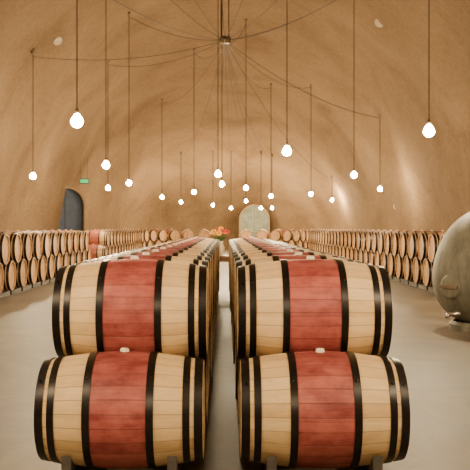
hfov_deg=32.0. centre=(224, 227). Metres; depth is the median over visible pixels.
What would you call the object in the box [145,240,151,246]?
barrel
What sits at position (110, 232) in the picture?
barrel
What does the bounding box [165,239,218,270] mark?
wine barrel
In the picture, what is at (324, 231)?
barrel
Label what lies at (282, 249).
wine barrel
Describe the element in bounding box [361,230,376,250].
barrel
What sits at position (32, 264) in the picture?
barrel
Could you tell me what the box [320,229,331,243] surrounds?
barrel
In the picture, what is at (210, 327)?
wine barrel
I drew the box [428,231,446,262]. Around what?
barrel
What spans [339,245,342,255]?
barrel
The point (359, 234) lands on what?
barrel
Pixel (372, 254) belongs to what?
barrel
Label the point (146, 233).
barrel
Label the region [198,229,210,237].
barrel
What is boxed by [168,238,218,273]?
wine barrel
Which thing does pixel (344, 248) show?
barrel
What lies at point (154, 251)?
wine barrel
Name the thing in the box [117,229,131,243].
barrel
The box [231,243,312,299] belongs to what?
wine barrel
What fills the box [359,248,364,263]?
barrel
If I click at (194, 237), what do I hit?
wine barrel
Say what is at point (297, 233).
barrel
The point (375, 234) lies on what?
barrel
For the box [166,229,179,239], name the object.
barrel
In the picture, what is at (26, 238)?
barrel
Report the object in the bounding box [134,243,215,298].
wine barrel
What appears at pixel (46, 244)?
barrel
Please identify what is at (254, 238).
wine barrel
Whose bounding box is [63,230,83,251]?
barrel
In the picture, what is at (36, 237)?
barrel
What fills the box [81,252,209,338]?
wine barrel
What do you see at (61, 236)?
barrel
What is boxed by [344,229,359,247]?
barrel
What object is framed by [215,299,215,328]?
wine barrel
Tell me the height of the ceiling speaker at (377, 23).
0.360 m
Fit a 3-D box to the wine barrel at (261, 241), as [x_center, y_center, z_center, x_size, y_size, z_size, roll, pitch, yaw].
[0.516,0.498,11.380,0.890,0.658,0.639,0,0,0]
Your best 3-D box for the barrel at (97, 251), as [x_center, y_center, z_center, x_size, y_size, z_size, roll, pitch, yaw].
[-4.900,0.961,30.500,0.997,0.737,0.715,0,0,0]
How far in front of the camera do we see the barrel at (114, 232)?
32.84 m
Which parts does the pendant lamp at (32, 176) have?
bulb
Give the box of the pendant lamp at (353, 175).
[351,169,356,177]
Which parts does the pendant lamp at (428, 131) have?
bulb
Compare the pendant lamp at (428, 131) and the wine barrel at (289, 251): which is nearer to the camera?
the wine barrel at (289, 251)
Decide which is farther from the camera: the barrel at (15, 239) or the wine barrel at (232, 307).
the barrel at (15, 239)
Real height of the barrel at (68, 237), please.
0.736 m
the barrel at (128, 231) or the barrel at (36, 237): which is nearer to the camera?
the barrel at (36, 237)
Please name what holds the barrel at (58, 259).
on the rack at (16, 290)
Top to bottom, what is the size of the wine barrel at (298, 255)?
0.671 m
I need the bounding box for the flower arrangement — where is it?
[209,226,229,254]
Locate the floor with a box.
[0,249,469,469]
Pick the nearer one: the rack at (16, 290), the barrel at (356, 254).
the rack at (16, 290)
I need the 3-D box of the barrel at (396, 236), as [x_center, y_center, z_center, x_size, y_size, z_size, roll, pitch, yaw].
[4.900,0.416,21.360,0.997,0.736,0.714,0,0,0]
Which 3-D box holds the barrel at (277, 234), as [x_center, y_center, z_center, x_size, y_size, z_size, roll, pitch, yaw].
[3.063,0.417,46.650,0.726,0.747,0.997,1,0,29]
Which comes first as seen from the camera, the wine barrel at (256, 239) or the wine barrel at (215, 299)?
the wine barrel at (215, 299)
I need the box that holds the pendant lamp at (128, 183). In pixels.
[126,11,131,185]
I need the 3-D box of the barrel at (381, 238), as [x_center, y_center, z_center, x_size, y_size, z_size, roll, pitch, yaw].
[4.900,0.416,23.280,0.997,0.737,0.715,0,0,0]
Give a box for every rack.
[0,277,55,297]
[61,456,181,469]
[262,456,382,469]
[388,275,433,291]
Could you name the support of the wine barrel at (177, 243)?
on the wine barrel
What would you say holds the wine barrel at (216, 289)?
on the rack at (67, 463)
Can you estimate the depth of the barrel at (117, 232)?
33.67 m
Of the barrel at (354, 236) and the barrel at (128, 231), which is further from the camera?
the barrel at (128, 231)
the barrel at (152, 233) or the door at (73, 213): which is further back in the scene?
the barrel at (152, 233)
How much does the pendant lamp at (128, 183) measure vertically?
5.889 m
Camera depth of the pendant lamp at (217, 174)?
22.73 m
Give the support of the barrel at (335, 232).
on the barrel at (333, 247)
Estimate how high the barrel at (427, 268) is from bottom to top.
0.737 m
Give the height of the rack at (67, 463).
0.205 m
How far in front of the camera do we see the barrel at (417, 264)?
18.88 m
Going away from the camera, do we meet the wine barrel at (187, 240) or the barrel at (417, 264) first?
the wine barrel at (187, 240)
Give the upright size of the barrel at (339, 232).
0.737 m
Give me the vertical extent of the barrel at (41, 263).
0.757 m
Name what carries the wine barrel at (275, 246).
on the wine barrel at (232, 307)
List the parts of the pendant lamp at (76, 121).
bulb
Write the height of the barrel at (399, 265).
0.752 m
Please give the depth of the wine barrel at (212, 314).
7.54 m
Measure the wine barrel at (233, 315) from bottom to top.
0.662 m
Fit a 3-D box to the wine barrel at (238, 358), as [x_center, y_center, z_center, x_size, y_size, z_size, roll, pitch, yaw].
[0.532,1.000,5.380,0.890,0.658,0.639,0,0,0]
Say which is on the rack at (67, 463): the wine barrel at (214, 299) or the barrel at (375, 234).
the wine barrel at (214, 299)
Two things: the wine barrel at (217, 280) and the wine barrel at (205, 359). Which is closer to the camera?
the wine barrel at (205, 359)
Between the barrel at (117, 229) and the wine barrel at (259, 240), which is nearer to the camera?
the wine barrel at (259, 240)
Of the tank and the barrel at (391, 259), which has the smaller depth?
the tank
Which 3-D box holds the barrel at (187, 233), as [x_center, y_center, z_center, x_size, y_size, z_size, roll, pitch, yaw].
[-2.146,0.416,46.957,0.716,0.737,0.997,0,0,-10]
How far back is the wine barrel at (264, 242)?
10.52 m
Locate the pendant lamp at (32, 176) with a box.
[30,48,35,178]
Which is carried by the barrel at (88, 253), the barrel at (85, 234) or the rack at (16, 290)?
the barrel at (85, 234)
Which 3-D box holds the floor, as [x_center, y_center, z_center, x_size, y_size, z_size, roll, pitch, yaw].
[0.000,1.460,24.000,15.800,0.100,61.000,0,0,0]
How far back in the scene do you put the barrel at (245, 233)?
46.54 m
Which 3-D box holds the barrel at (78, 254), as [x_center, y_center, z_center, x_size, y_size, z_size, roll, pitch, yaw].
[-4.850,0.961,24.480,0.997,0.737,0.715,0,0,0]
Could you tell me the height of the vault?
9.500 m
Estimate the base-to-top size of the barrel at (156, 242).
0.736 m
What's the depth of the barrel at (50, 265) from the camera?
20.53 m
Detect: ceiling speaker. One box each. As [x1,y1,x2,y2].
[53,36,61,44]
[375,19,382,26]
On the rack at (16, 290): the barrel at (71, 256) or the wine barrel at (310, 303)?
the barrel at (71, 256)
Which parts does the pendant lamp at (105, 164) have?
bulb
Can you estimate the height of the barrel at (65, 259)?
0.736 m
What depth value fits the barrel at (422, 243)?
18.38 m
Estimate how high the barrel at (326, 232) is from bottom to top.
0.736 m
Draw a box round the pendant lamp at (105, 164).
[102,157,109,168]
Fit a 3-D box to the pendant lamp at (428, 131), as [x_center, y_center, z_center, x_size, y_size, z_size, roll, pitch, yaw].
[3.155,-4.161,12.680,0.172,5.509,0.168,0,0,0]
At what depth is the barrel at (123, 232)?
35.75 m
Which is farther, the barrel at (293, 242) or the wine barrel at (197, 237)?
the barrel at (293, 242)
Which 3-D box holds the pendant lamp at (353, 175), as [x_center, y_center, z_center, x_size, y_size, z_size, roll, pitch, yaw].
[3.651,-4.214,23.207,0.172,5.616,0.168,0,0,0]
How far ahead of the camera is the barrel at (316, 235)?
39.57 m
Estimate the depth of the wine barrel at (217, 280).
12.80 m
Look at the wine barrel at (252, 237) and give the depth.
15.33 m
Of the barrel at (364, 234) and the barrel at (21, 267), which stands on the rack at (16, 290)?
the barrel at (21, 267)
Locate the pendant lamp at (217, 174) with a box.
[215,168,220,176]
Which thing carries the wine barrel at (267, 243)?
on the wine barrel
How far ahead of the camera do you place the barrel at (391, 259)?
21.73 m
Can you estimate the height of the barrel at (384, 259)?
0.736 m
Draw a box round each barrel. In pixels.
[0,230,32,260]
[0,231,21,262]
[0,233,9,265]
[0,263,3,293]
[2,260,15,291]
[15,258,26,287]
[17,230,41,259]
[26,257,36,284]
[27,230,50,257]
[33,348,204,468]
[35,230,57,256]
[36,255,45,281]
[44,230,65,255]
[45,254,54,279]
[52,230,71,253]
[52,256,207,358]
[53,253,61,276]
[55,230,77,252]
[61,252,68,265]
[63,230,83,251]
[68,251,74,265]
[73,230,88,250]
[74,250,80,263]
[80,249,85,261]
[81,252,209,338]
[85,229,109,247]
[86,248,90,259]
[89,244,107,259]
[98,229,112,246]
[99,249,210,325]
[102,229,115,245]
[106,229,118,245]
[109,229,121,244]
[111,245,114,254]
[112,229,124,244]
[113,247,212,314]
[115,229,127,243]
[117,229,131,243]
[118,229,129,243]
[122,229,134,242]
[125,245,214,306]
[126,229,136,242]
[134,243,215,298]
[135,229,143,241]
[138,229,148,241]
[142,242,215,249]
[143,229,156,241]
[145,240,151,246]
[151,241,216,288]
[152,239,161,244]
[152,240,216,245]
[154,229,167,241]
[159,239,217,279]
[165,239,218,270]
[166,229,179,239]
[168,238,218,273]
[172,237,218,240]
[181,229,193,238]
[184,237,219,267]
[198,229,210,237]
[202,356,207,424]
[208,335,209,398]
[209,315,211,379]
[212,314,212,363]
[213,299,214,350]
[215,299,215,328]
[216,289,216,321]
[217,280,217,310]
[229,237,276,240]
[229,238,279,274]
[230,239,284,243]
[230,239,287,244]
[230,240,291,283]
[231,241,296,246]
[231,242,304,248]
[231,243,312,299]
[232,245,320,306]
[232,307,232,349]
[233,247,331,314]
[233,315,234,363]
[234,249,345,324]
[235,252,362,339]
[235,338,237,399]
[237,256,392,357]
[238,358,242,424]
[239,348,409,467]
[240,229,251,237]
[256,229,268,238]
[270,229,283,240]
[283,229,295,241]
[288,240,297,245]
[293,229,307,241]
[298,240,304,246]
[301,229,312,241]
[306,229,314,241]
[313,229,323,242]
[315,229,330,242]
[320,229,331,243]
[322,229,334,243]
[325,229,337,244]
[328,229,340,244]
[331,229,343,245]
[332,244,335,254]
[334,229,347,245]
[335,245,338,255]
[337,229,351,246]
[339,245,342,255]
[340,229,355,247]
[342,246,345,256]
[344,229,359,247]
[346,246,349,258]
[348,229,363,248]
[350,247,354,259]
[352,229,368,249]
[354,248,359,260]
[357,229,373,249]
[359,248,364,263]
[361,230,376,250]
[364,249,369,263]
[367,230,386,251]
[369,250,375,264]
[372,230,394,252]
[375,251,381,265]
[378,230,403,253]
[381,252,388,274]
[385,230,405,254]
[388,253,396,276]
[392,230,414,255]
[395,254,404,278]
[399,230,422,257]
[404,255,413,281]
[408,230,432,258]
[412,256,423,283]
[417,230,443,260]
[422,258,433,286]
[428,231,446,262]
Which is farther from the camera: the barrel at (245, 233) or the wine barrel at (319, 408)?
the barrel at (245, 233)
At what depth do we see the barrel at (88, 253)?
26.34 m
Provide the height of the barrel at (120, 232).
0.737 m
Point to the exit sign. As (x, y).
(81, 181)
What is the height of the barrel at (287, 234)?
0.737 m
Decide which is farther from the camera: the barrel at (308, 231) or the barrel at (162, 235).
the barrel at (162, 235)
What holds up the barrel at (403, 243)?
on the barrel at (408, 263)
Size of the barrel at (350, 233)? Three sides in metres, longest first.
0.997 x 0.759 x 0.738 m
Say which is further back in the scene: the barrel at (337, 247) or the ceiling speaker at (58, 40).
the barrel at (337, 247)
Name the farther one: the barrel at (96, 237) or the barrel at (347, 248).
the barrel at (96, 237)
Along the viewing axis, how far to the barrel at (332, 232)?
33.76 m
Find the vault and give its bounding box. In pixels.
[0,0,469,248]
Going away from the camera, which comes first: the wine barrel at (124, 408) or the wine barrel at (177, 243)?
the wine barrel at (124, 408)
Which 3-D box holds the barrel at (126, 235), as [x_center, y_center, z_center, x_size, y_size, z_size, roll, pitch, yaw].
[-4.900,0.417,36.740,0.997,0.738,0.716,0,0,0]
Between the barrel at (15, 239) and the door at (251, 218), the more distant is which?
the door at (251, 218)
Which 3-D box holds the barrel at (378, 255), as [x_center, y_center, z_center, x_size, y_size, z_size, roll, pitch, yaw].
[4.900,0.961,23.760,0.997,0.736,0.714,0,0,0]
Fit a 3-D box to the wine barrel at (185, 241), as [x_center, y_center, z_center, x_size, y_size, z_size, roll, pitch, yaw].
[-0.558,0.498,11.380,0.890,0.659,0.640,0,0,0]
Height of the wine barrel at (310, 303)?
0.662 m
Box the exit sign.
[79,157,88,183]
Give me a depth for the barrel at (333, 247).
33.52 m
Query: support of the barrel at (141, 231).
on the barrel
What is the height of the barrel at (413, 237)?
0.737 m
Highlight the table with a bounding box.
[220,255,228,261]
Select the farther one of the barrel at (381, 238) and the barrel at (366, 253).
the barrel at (366, 253)
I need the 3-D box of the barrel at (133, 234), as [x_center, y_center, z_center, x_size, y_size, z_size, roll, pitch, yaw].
[-4.900,0.416,39.620,0.997,0.737,0.715,0,0,0]
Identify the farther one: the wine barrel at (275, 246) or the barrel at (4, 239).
the barrel at (4, 239)
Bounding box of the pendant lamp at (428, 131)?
[423,0,434,136]
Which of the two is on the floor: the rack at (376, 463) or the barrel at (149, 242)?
the rack at (376, 463)
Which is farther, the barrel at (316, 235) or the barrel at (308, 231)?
the barrel at (308, 231)
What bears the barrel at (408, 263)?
on the rack at (414, 284)
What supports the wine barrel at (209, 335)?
on the rack at (67, 463)
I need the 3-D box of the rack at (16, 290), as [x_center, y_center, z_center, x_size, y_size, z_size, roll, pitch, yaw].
[-4.850,1.308,19.200,0.677,0.205,15.206,0,0,0]
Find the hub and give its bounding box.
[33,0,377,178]
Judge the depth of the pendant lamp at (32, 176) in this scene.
23.60 m
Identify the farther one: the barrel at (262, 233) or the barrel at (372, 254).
the barrel at (262, 233)
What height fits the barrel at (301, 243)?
0.738 m
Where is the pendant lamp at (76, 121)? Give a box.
[71,0,82,127]
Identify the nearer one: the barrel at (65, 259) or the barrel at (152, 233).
the barrel at (65, 259)
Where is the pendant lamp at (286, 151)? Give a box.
[283,142,290,155]
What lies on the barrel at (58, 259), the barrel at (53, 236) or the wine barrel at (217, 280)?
the barrel at (53, 236)
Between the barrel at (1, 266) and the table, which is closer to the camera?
the barrel at (1, 266)
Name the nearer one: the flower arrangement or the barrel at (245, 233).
the flower arrangement
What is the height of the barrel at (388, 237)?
0.737 m
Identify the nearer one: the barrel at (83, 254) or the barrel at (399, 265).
the barrel at (399, 265)
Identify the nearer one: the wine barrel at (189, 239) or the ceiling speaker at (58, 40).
the wine barrel at (189, 239)
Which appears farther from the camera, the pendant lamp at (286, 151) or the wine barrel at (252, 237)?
the pendant lamp at (286, 151)
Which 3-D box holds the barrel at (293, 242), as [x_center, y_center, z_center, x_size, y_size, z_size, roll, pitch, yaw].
[4.104,0.961,45.684,0.997,0.746,0.725,0,1,-30]
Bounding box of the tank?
[432,212,469,332]
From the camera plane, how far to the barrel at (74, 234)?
23.90 m
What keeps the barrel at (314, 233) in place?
on the barrel
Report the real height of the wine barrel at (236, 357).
0.674 m
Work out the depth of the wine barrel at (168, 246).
8.11 m
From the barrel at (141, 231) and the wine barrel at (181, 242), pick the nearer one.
the wine barrel at (181, 242)
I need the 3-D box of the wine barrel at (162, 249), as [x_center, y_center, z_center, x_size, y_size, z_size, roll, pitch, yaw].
[-0.557,0.498,7.380,0.890,0.659,0.640,0,0,0]
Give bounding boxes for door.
[58,187,85,230]
[239,205,269,238]
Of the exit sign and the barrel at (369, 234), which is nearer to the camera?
the barrel at (369, 234)
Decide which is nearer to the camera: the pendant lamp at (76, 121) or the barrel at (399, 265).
the pendant lamp at (76, 121)
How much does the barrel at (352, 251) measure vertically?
0.736 m
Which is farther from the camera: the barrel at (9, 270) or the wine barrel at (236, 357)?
the barrel at (9, 270)
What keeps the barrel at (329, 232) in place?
on the barrel
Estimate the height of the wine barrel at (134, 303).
0.658 m
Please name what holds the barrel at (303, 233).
on the barrel
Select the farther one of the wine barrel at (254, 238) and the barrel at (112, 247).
the barrel at (112, 247)
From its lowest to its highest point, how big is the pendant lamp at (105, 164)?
6.069 m
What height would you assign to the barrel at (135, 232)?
0.737 m
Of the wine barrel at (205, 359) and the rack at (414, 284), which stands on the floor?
the rack at (414, 284)
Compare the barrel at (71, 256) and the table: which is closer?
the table
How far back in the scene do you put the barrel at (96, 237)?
30.68 m
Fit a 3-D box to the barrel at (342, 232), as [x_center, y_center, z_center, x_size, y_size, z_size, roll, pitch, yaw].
[4.900,0.416,30.960,0.997,0.737,0.715,0,0,0]

